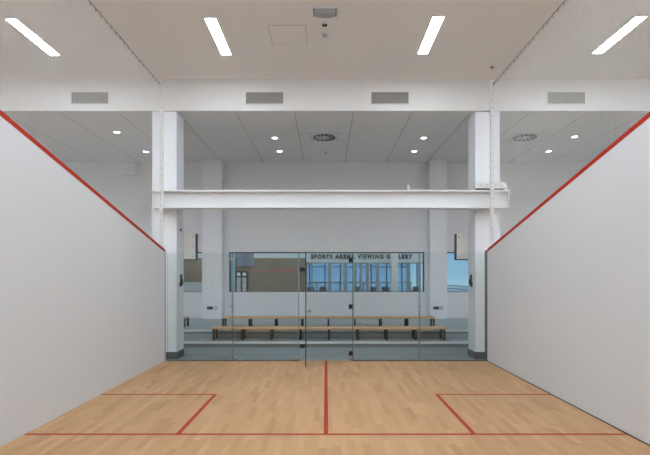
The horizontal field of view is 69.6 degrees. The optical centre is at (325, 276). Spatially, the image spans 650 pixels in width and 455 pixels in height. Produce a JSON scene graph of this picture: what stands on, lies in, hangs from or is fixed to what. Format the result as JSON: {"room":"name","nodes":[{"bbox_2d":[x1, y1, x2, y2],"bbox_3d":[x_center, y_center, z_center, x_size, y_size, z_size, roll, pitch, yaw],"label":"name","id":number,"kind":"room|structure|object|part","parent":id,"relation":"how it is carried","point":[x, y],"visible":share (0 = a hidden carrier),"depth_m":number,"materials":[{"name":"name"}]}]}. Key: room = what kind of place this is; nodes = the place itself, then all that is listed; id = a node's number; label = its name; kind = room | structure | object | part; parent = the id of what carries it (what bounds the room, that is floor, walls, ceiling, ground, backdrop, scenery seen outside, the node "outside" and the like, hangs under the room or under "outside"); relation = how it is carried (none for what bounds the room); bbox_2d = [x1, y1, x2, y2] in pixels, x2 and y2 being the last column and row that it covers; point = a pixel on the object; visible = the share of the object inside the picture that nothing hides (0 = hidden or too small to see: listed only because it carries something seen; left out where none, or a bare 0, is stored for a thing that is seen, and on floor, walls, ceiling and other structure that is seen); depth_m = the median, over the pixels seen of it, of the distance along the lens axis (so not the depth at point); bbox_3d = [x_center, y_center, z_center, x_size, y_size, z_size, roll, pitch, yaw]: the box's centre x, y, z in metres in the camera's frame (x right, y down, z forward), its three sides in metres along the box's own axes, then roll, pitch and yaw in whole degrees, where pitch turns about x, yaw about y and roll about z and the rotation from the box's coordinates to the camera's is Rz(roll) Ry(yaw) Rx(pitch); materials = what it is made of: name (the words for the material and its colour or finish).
{"room":"sports hall","nodes":[
{"label":"sports hall","id":0,"kind":"room"},
{"bbox_2d":[0,110,164,446],"bbox_3d":[-3.279,-0.572,4.415,0.163,4.484,9.730,0,0,0],"label":"wall","id":1,"kind":"structure","parent":0,"point":[82,286],"depth_m":5.64,"materials":[{"name":"paint"}]},
{"bbox_2d":[159,79,164,246],"bbox_3d":[-3.236,-2.238,9.200,0.120,3.301,0.100,0,0,0],"label":"net post","id":2,"kind":"object","parent":1,"relation":"on","point":[161,81],"visible":0.73,"depth_m":9.17,"materials":[{"name":"white metal"}]},
{"bbox_2d":[0,0,160,244],"bbox_3d":[-3.236,-2.194,4.391,0.043,3.183,9.682,0,0,0],"label":"safety net","id":3,"kind":"object","parent":2,"relation":"hanging from","point":[140,70],"visible":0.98,"depth_m":6.71,"materials":[{"name":"fabric"}]},
{"bbox_2d":[165,250,165,360],"bbox_3d":[-3.192,0.570,9.300,0.015,2.200,0.040,0,0,0],"label":"trim","id":4,"kind":"structure","parent":1,"relation":"attached to","point":[165,250],"depth_m":9.29,"materials":[{"name":"metal"}]},
{"bbox_2d":[167,360,484,360],"bbox_3d":[0.000,1.660,9.300,6.310,0.020,0.040,0,0,0],"label":"trim","id":5,"kind":"structure","parent":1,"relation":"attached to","point":[167,360],"depth_m":9.28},
{"bbox_2d":[167,253,167,359],"bbox_3d":[-2.511,0.584,9.300,1.279,2.128,0.012,0,0,0],"label":"glass screen","id":6,"kind":"object","parent":5,"relation":"on","point":[167,253],"visible":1,"depth_m":9.30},
{"bbox_2d":[484,253,484,359],"bbox_3d":[2.511,0.584,9.300,1.279,2.128,0.012,0,0,0],"label":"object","id":7,"kind":"object","parent":5,"relation":"on","point":[484,253],"visible":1,"depth_m":9.30,"materials":[{"name":"grey metal"}]},
{"bbox_2d":[184,253,422,290],"bbox_3d":[0.000,-1.330,20.097,19.800,6.000,0.206,0,0,0],"label":"wall","id":8,"kind":"structure","parent":0,"point":[270,271],"depth_m":20.00,"materials":[{"name":"brown paint"}]},
{"bbox_2d":[236,271,247,290],"bbox_3d":[-3.590,0.707,19.925,0.513,1.926,0.140,0,0,0],"label":"tall cabinet","id":9,"kind":"object","parent":8,"relation":"in","point":[241,276],"visible":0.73,"depth_m":19.87,"materials":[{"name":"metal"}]},
{"bbox_3d":[-3.710,0.372,19.874,0.170,0.696,0.012,0,0,0],"label":"pane","id":10,"kind":"part","parent":9,"relation":"part of","materials":[{"name":"glass"}]},
{"bbox_3d":[-3.470,0.372,19.874,0.170,0.696,0.012,0,0,0],"label":"pane","id":11,"kind":"part","parent":9,"relation":"part of","materials":[{"name":"glass"}]},
{"bbox_2d":[236,253,253,265],"bbox_3d":[-3.462,-0.909,19.974,0.769,0.920,0.049,0,0,0],"label":"banner","id":12,"kind":"object","parent":8,"relation":"attached to","point":[242,259],"visible":0.64,"depth_m":19.95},
{"bbox_2d":[311,254,411,258],"bbox_3d":[1.528,-0.874,19.988,4.338,0.201,0.024,0,0,0],"label":"sign lettering","id":13,"kind":"object","parent":8,"relation":"attached to","point":[315,255],"visible":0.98,"depth_m":19.98},
{"bbox_2d":[306,263,422,290],"bbox_3d":[1.795,0.150,20.090,5.299,1.540,0.140,0,0,0],"label":"window","id":14,"kind":"structure","parent":8,"relation":"in","point":[329,264],"depth_m":20.03,"materials":[{"name":"blue glass"}]},
{"bbox_2d":[0,361,649,454],"bbox_3d":[0.000,1.670,4.455,6.400,0.001,9.810,0,0,0],"label":"floor","id":15,"kind":"structure","parent":0,"point":[171,407],"depth_m":5.56,"materials":[{"name":"brown wood"}]},
{"bbox_2d":[300,252,352,366],"bbox_3d":[0.030,0.600,8.918,1.238,2.130,0.040,0,0,-37],"label":"door","id":16,"kind":"structure","parent":15,"relation":"on","point":[350,259],"depth_m":8.66,"materials":[{"name":"glass"}]},
{"bbox_2d":[0,0,649,78],"bbox_3d":[0.000,-4.050,4.805,19.800,0.100,10.510,0,0,0],"label":"ceiling","id":17,"kind":"structure","parent":0,"point":[366,39],"depth_m":7.92,"materials":[{"name":"paint"}]},
{"bbox_2d":[4,18,58,54],"bbox_3d":[-4.870,-3.991,7.820,0.189,0.018,1.194,0,0,0],"label":"recessed light","id":18,"kind":"object","parent":17,"relation":"in","point":[13,21],"visible":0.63,"depth_m":7.72,"materials":[{"name":"glowing white plastic diffuser"}]},
{"bbox_2d":[204,17,231,54],"bbox_3d":[-1.785,-3.991,7.800,0.189,0.018,1.194,0,0,0],"label":"recessed light","id":19,"kind":"object","parent":17,"relation":"in","point":[212,23],"visible":1,"depth_m":7.72,"materials":[{"name":"white plastic"}]},
{"bbox_2d":[268,25,307,44],"bbox_3d":[-0.620,-3.996,7.740,0.610,0.008,0.630,0,0,0],"label":"access panel","id":20,"kind":"object","parent":17,"relation":"attached to","point":[280,34],"visible":1,"depth_m":7.70,"materials":[{"name":"paint"}]},
{"bbox_2d":[312,6,337,17],"bbox_3d":[-0.015,-3.954,7.000,0.380,0.092,0.180,0,0,0],"label":"emergency light","id":21,"kind":"object","parent":17,"relation":"attached to","point":[318,11],"visible":1,"depth_m":6.93,"materials":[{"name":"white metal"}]},
{"bbox_3d":[-0.015,-3.987,7.000,0.380,0.025,0.180,0,0,0],"label":"plate","id":22,"kind":"part","parent":21,"relation":"part of","materials":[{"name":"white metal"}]},
{"bbox_2d":[417,16,444,53],"bbox_3d":[1.725,-3.991,7.760,0.189,0.018,1.194,0,0,0],"label":"recessed light","id":23,"kind":"object","parent":17,"relation":"in","point":[435,23],"visible":1,"depth_m":7.68,"materials":[{"name":"white plastic"}]},
{"bbox_2d":[592,15,647,53],"bbox_3d":[4.830,-3.991,7.750,0.189,0.018,1.194,0,0,0],"label":"recessed light","id":24,"kind":"object","parent":17,"relation":"in","point":[634,20],"visible":0.96,"depth_m":7.65,"materials":[{"name":"glowing white light diffuser"}]},
{"bbox_2d":[0,79,649,112],"bbox_3d":[0.000,-3.680,9.520,19.800,0.640,0.120,0,0,0],"label":"wall","id":25,"kind":"structure","parent":0,"point":[180,95],"depth_m":9.46,"materials":[{"name":"white paint"}]},
{"bbox_2d":[70,91,109,104],"bbox_3d":[-4.770,-3.615,9.451,0.790,0.270,0.018,0,0,0],"label":"air vent","id":26,"kind":"object","parent":25,"relation":"in","point":[77,98],"visible":0.71,"depth_m":9.45,"materials":[{"name":"white metal"}]},
{"bbox_2d":[245,91,283,104],"bbox_3d":[-1.240,-3.615,9.451,0.790,0.270,0.018,0,0,0],"label":"air vent","id":27,"kind":"object","parent":25,"relation":"in","point":[251,97],"visible":1,"depth_m":9.45,"materials":[{"name":"white metal"}]},
{"bbox_2d":[370,91,409,104],"bbox_3d":[1.291,-3.615,9.451,0.790,0.270,0.018,0,0,0],"label":"air vent","id":28,"kind":"object","parent":25,"relation":"in","point":[376,97],"visible":1,"depth_m":9.45,"materials":[{"name":"white metal"}]},
{"bbox_2d":[546,91,585,104],"bbox_3d":[4.851,-3.615,9.451,0.790,0.270,0.018,0,0,0],"label":"air vent","id":29,"kind":"object","parent":25,"relation":"in","point":[573,98],"visible":0.75,"depth_m":9.45,"materials":[{"name":"white metal"}]},
{"bbox_2d":[166,356,483,360],"bbox_3d":[0.000,1.696,9.810,19.800,0.048,0.900,0,0,0],"label":"floor","id":30,"kind":"structure","parent":0,"point":[308,358],"depth_m":9.60,"materials":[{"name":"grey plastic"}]},
{"bbox_2d":[152,112,183,358],"bbox_3d":[-3.280,-0.845,9.735,0.524,5.030,0.494,0,0,0],"label":"column","id":31,"kind":"structure","parent":30,"relation":"on","point":[173,122],"depth_m":9.50,"materials":[{"name":"white paint"}]},
{"bbox_3d":[-3.280,1.595,9.735,0.524,0.150,0.494,0,0,0],"label":"skirting","id":32,"kind":"part","parent":31,"relation":"part of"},
{"bbox_2d":[179,274,182,286],"bbox_3d":[-3.000,0.072,9.720,0.060,0.250,0.100,0,0,0],"label":"handset","id":33,"kind":"object","parent":31,"relation":"attached to","point":[181,278],"visible":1,"depth_m":9.69,"materials":[{"name":"black plastic"}]},
{"bbox_2d":[184,234,197,259],"bbox_3d":[-2.965,-0.653,10.120,0.309,0.572,0.301,0,0,0],"label":"scoreboard","id":34,"kind":"object","parent":31,"relation":"attached to","point":[190,240],"visible":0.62,"depth_m":10.10,"materials":[{"name":"white plastic"}]},
{"bbox_2d":[151,190,509,209],"bbox_3d":[0.094,-1.547,9.380,7.104,0.357,0.220,0,0,0],"label":"steel beam","id":35,"kind":"structure","parent":31,"relation":"attached to","point":[173,199],"depth_m":9.37,"materials":[{"name":"white metal"}]},
{"bbox_2d":[473,182,507,189],"bbox_3d":[3.284,-1.808,9.358,0.646,0.165,0.163,0,0,0],"label":"clamp","id":36,"kind":"object","parent":35,"relation":"on","point":[476,185],"visible":0.77,"depth_m":9.29,"materials":[{"name":"white metal"}]},
{"bbox_3d":[3.636,-1.547,9.322,0.012,0.297,0.095,0,0,0],"label":"plate","id":37,"kind":"part","parent":35,"relation":"part of","materials":[{"name":"white metal"}]},
{"bbox_2d":[228,253,238,359],"bbox_3d":[-1.868,0.598,9.450,0.160,2.145,0.284,0,0,0],"label":"glass fin","id":38,"kind":"object","parent":30,"relation":"on","point":[233,258],"visible":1,"depth_m":9.43,"materials":[{"name":"glass"}]},
{"bbox_2d":[294,253,302,360],"bbox_3d":[-0.551,0.598,9.452,0.160,2.145,0.280,0,0,0],"label":"glass fin","id":39,"kind":"object","parent":30,"relation":"on","point":[300,358],"visible":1,"depth_m":9.31,"materials":[{"name":"glass"}]},
{"bbox_2d":[349,253,357,360],"bbox_3d":[0.553,0.598,9.452,0.160,2.145,0.280,0,0,0],"label":"glass fin","id":40,"kind":"object","parent":30,"relation":"on","point":[350,357],"visible":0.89,"depth_m":9.31,"materials":[{"name":"glass"}]},
{"bbox_2d":[413,253,423,359],"bbox_3d":[1.868,0.598,9.450,0.160,2.145,0.284,0,0,0],"label":"glass fin","id":41,"kind":"object","parent":30,"relation":"on","point":[418,258],"visible":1,"depth_m":9.43,"materials":[{"name":"glass"}]},
{"bbox_2d":[468,112,499,358],"bbox_3d":[3.280,-0.845,9.735,0.524,5.030,0.494,0,0,0],"label":"column","id":42,"kind":"structure","parent":30,"relation":"on","point":[479,122],"depth_m":9.50,"materials":[{"name":"white paint"}]},
{"bbox_2d":[454,234,467,259],"bbox_3d":[2.966,-0.653,10.120,0.307,0.572,0.301,0,0,0],"label":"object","id":43,"kind":"object","parent":42,"relation":"attached to","point":[460,240],"visible":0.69,"depth_m":10.10,"materials":[{"name":"white plastic"}]},
{"bbox_2d":[469,274,472,286],"bbox_3d":[3.000,0.072,9.720,0.060,0.250,0.100,0,0,0],"label":"handset","id":44,"kind":"object","parent":42,"relation":"attached to","point":[470,278],"visible":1,"depth_m":9.69,"materials":[{"name":"black plastic"}]},
{"bbox_3d":[3.280,1.595,9.735,0.524,0.150,0.494,0,0,0],"label":"skirting","id":45,"kind":"part","parent":42,"relation":"part of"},
{"bbox_2d":[5,113,645,162],"bbox_3d":[0.000,-3.400,11.715,19.800,0.080,4.270,0,0,0],"label":"ceiling","id":46,"kind":"structure","parent":0,"point":[373,136],"depth_m":11.04,"materials":[{"name":"tile"}]},
{"bbox_2d":[312,134,336,140],"bbox_3d":[-0.040,-3.350,11.250,0.580,0.019,0.580,0,0,0],"label":"ceiling vent","id":47,"kind":"object","parent":46,"relation":"in","point":[315,137],"visible":1,"depth_m":11.24,"materials":[{"name":"metal"}]},
{"bbox_2d":[8,113,645,162],"bbox_3d":[-0.040,-3.364,11.665,18.018,0.013,4.170,0,0,0],"label":"trim","id":48,"kind":"structure","parent":46,"relation":"attached to","point":[61,113],"depth_m":10.95,"materials":[{"name":"grey"}]},
{"bbox_2d":[508,134,540,140],"bbox_3d":[4.780,-3.350,11.250,0.580,0.019,0.580,0,0,0],"label":"ceiling vent","id":49,"kind":"object","parent":46,"relation":"in","point":[526,137],"visible":0.83,"depth_m":11.24,"materials":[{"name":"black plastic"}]},
{"bbox_2d":[64,163,587,317],"bbox_3d":[0.000,-1.165,13.850,19.800,5.670,0.200,0,0,0],"label":"wall","id":50,"kind":"structure","parent":0,"point":[244,230],"depth_m":13.75,"materials":[{"name":"paint"}]},
{"bbox_2d":[123,163,135,175],"bbox_3d":[-5.729,-3.133,13.668,0.340,0.360,0.164,0,0,0],"label":"wall speaker","id":51,"kind":"object","parent":50,"relation":"attached to","point":[132,169],"visible":0.75,"depth_m":13.59,"materials":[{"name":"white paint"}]},
{"bbox_2d":[229,252,423,291],"bbox_3d":[0.022,-0.147,13.810,5.744,1.175,0.060,0,0,0],"label":"window","id":52,"kind":"structure","parent":50,"relation":"in","point":[229,252],"depth_m":13.78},
{"bbox_2d":[184,318,467,337],"bbox_3d":[0.000,1.462,12.225,19.800,0.515,3.250,0,0,0],"label":"floor","id":53,"kind":"structure","parent":0,"point":[194,323],"depth_m":11.63,"materials":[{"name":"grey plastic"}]},
{"bbox_2d":[184,316,188,326],"bbox_3d":[-5.943,1.083,11.400,5.132,0.245,0.340,0,0,0],"label":"bench","id":54,"kind":"object","parent":53,"relation":"on","point":[185,317],"visible":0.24,"depth_m":11.37,"materials":[{"name":"metal"}]},
{"bbox_2d":[202,160,223,318],"bbox_3d":[-3.271,-1.077,13.590,0.574,4.565,0.320,0,0,0],"label":"column","id":55,"kind":"structure","parent":53,"relation":"on","point":[212,170],"depth_m":13.43,"materials":[{"name":"white paint"}]},
{"bbox_2d":[184,330,467,333],"bbox_3d":[0.000,1.240,10.610,19.800,0.081,0.080,0,0,0],"label":"trim","id":56,"kind":"structure","parent":53,"relation":"attached to","point":[185,331],"depth_m":10.59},
{"bbox_2d":[221,316,434,325],"bbox_3d":[0.054,1.083,11.400,5.132,0.245,0.340,0,0,0],"label":"bench","id":57,"kind":"object","parent":53,"relation":"on","point":[223,318],"visible":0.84,"depth_m":11.23,"materials":[{"name":"wood"}]},
{"bbox_3d":[0.053,0.980,11.400,5.130,0.040,0.340,0,0,0],"label":"seat","id":58,"kind":"part","parent":57,"relation":"part of","materials":[{"name":"brown wood"}]},
{"bbox_2d":[428,160,446,318],"bbox_3d":[3.228,-1.077,13.590,0.488,4.565,0.320,0,0,0],"label":"column","id":59,"kind":"structure","parent":53,"relation":"on","point":[437,169],"depth_m":13.43,"materials":[{"name":"white paint"}]},
{"bbox_2d":[184,338,467,355],"bbox_3d":[0.000,1.552,10.330,19.800,0.335,0.740,0,0,0],"label":"floor","id":60,"kind":"structure","parent":0,"point":[187,351],"depth_m":9.96,"materials":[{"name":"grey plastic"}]},
{"bbox_2d":[183,341,468,347],"bbox_3d":[0.000,1.440,9.970,19.800,0.121,0.080,0,0,0],"label":"trim","id":61,"kind":"structure","parent":60,"relation":"attached to","point":[187,344],"depth_m":9.96,"materials":[{"name":"grey"}]},
{"bbox_2d":[212,326,445,339],"bbox_3d":[0.062,1.248,10.420,5.132,0.275,0.340,0,0,0],"label":"bench","id":62,"kind":"object","parent":60,"relation":"on","point":[243,331],"visible":1,"depth_m":10.29,"materials":[{"name":"wood"}]},
{"bbox_3d":[-2.466,1.270,10.277,0.060,0.230,0.053,0,0,0],"label":"leg","id":63,"kind":"part","parent":62,"relation":"part of","materials":[{"name":"metal"}]},
{"bbox_3d":[-1.833,1.270,10.277,0.060,0.230,0.053,0,0,0],"label":"leg","id":64,"kind":"part","parent":62,"relation":"part of","materials":[{"name":"metal"}]},
{"bbox_3d":[0.061,1.130,10.420,5.130,0.040,0.340,0,0,0],"label":"seat","id":65,"kind":"part","parent":62,"relation":"part of","materials":[{"name":"brown wood"}]},
{"bbox_3d":[1.965,1.270,10.277,0.060,0.230,0.053,0,0,0],"label":"leg","id":66,"kind":"part","parent":62,"relation":"part of","materials":[{"name":"metal"}]},
{"bbox_3d":[2.598,1.270,10.277,0.060,0.230,0.053,0,0,0],"label":"leg","id":67,"kind":"part","parent":62,"relation":"part of","materials":[{"name":"metal"}]},
{"bbox_2d":[487,112,649,444],"bbox_3d":[3.279,-0.572,4.415,0.163,4.484,9.730,0,0,0],"label":"wall","id":68,"kind":"structure","parent":0,"point":[568,285],"depth_m":5.73,"materials":[{"name":"paint"}]},
{"bbox_2d":[485,250,486,360],"bbox_3d":[3.183,0.570,9.300,0.035,2.200,0.040,0,0,0],"label":"trim","id":69,"kind":"structure","parent":68,"relation":"attached to","point":[485,250],"depth_m":9.28,"materials":[{"name":"metal"}]},
{"bbox_2d":[488,79,493,246],"bbox_3d":[3.262,-2.238,9.200,0.120,3.301,0.100,0,0,0],"label":"net post","id":70,"kind":"object","parent":68,"relation":"on","point":[491,80],"visible":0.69,"depth_m":9.17,"materials":[{"name":"white metal"}]},
{"bbox_2d":[492,0,649,240],"bbox_3d":[3.262,-2.194,4.391,0.043,3.183,9.682,0,0,0],"label":"safety net","id":71,"kind":"object","parent":70,"relation":"hanging from","point":[512,216],"visible":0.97,"depth_m":6.75,"materials":[{"name":"fabric"}]},
{"bbox_2d":[488,361,649,445],"bbox_3d":[3.196,1.663,4.410,0.006,0.012,9.720,0,0,0],"label":"baseboard","id":72,"kind":"structure","parent":68,"relation":"attached to","point":[488,361],"depth_m":5.83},
{"bbox_3d":[0.000,1.720,20.225,19.800,0.100,12.550,0,0,0],"label":"floor","id":73,"kind":"structure","parent":0,"visible":0},
{"bbox_2d":[184,282,201,290],"bbox_3d":[-6.197,0.942,19.550,2.650,1.456,0.100,0,0,0],"label":"wall","id":74,"kind":"structure","parent":73,"relation":"on","point":[188,286],"depth_m":19.50,"materials":[{"name":"white paint"}]},
{"bbox_2d":[232,253,234,290],"bbox_3d":[-3.932,0.051,19.875,0.137,3.238,0.150,0,0,0],"label":"post","id":75,"kind":"object","parent":73,"relation":"on","point":[232,253],"visible":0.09,"depth_m":19.80,"materials":[{"name":"metal"}]},
{"bbox_2d":[391,253,397,290],"bbox_3d":[2.821,-1.330,19.350,0.267,6.000,0.300,0,0,0],"label":"column","id":76,"kind":"structure","parent":73,"relation":"on","point":[394,256],"depth_m":19.20,"materials":[{"name":"white paint"}]},
{"bbox_3d":[1.295,1.420,23.100,6.299,0.500,5.800,0,0,0],"label":"floor","id":77,"kind":"structure","parent":0,"visible":0},
{"bbox_2d":[319,287,326,290],"bbox_3d":[-0.136,0.800,21.195,0.440,0.740,0.510,0,0,0],"label":"lounge chair","id":78,"kind":"object","parent":77,"relation":"on","point":[320,288],"visible":0.19,"depth_m":20.94,"materials":[{"name":"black fabric"}]},
{"bbox_2d":[307,282,412,290],"bbox_3d":[1.295,0.703,23.500,6.099,0.934,0.060,0,0,0],"label":"balustrade","id":79,"kind":"object","parent":77,"relation":"on","point":[307,282],"visible":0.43,"depth_m":23.47,"materials":[{"name":"silver metal"}]},
{"bbox_3d":[1.295,0.276,23.500,6.099,0.080,0.060,0,0,0],"label":"handrail","id":80,"kind":"part","parent":79,"relation":"part of","materials":[{"name":"grey metal"}]},
{"bbox_2d":[307,264,417,290],"bbox_3d":[1.613,-0.180,25.910,6.935,2.700,0.100,0,0,0],"label":"window","id":81,"kind":"structure","parent":77,"relation":"on","point":[309,266],"depth_m":25.86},
{"bbox_3d":[7.172,1.570,23.100,5.456,0.400,5.800,0,0,0],"label":"floor","id":82,"kind":"structure","parent":0,"visible":0},
{"bbox_2d":[447,285,467,289],"bbox_3d":[5.979,0.994,21.200,1.634,1.352,0.044,0,0,0],"label":"ramp railing","id":83,"kind":"object","parent":82,"relation":"on","point":[447,285],"visible":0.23,"depth_m":21.18,"materials":[{"name":"silver metal"}]}
]}

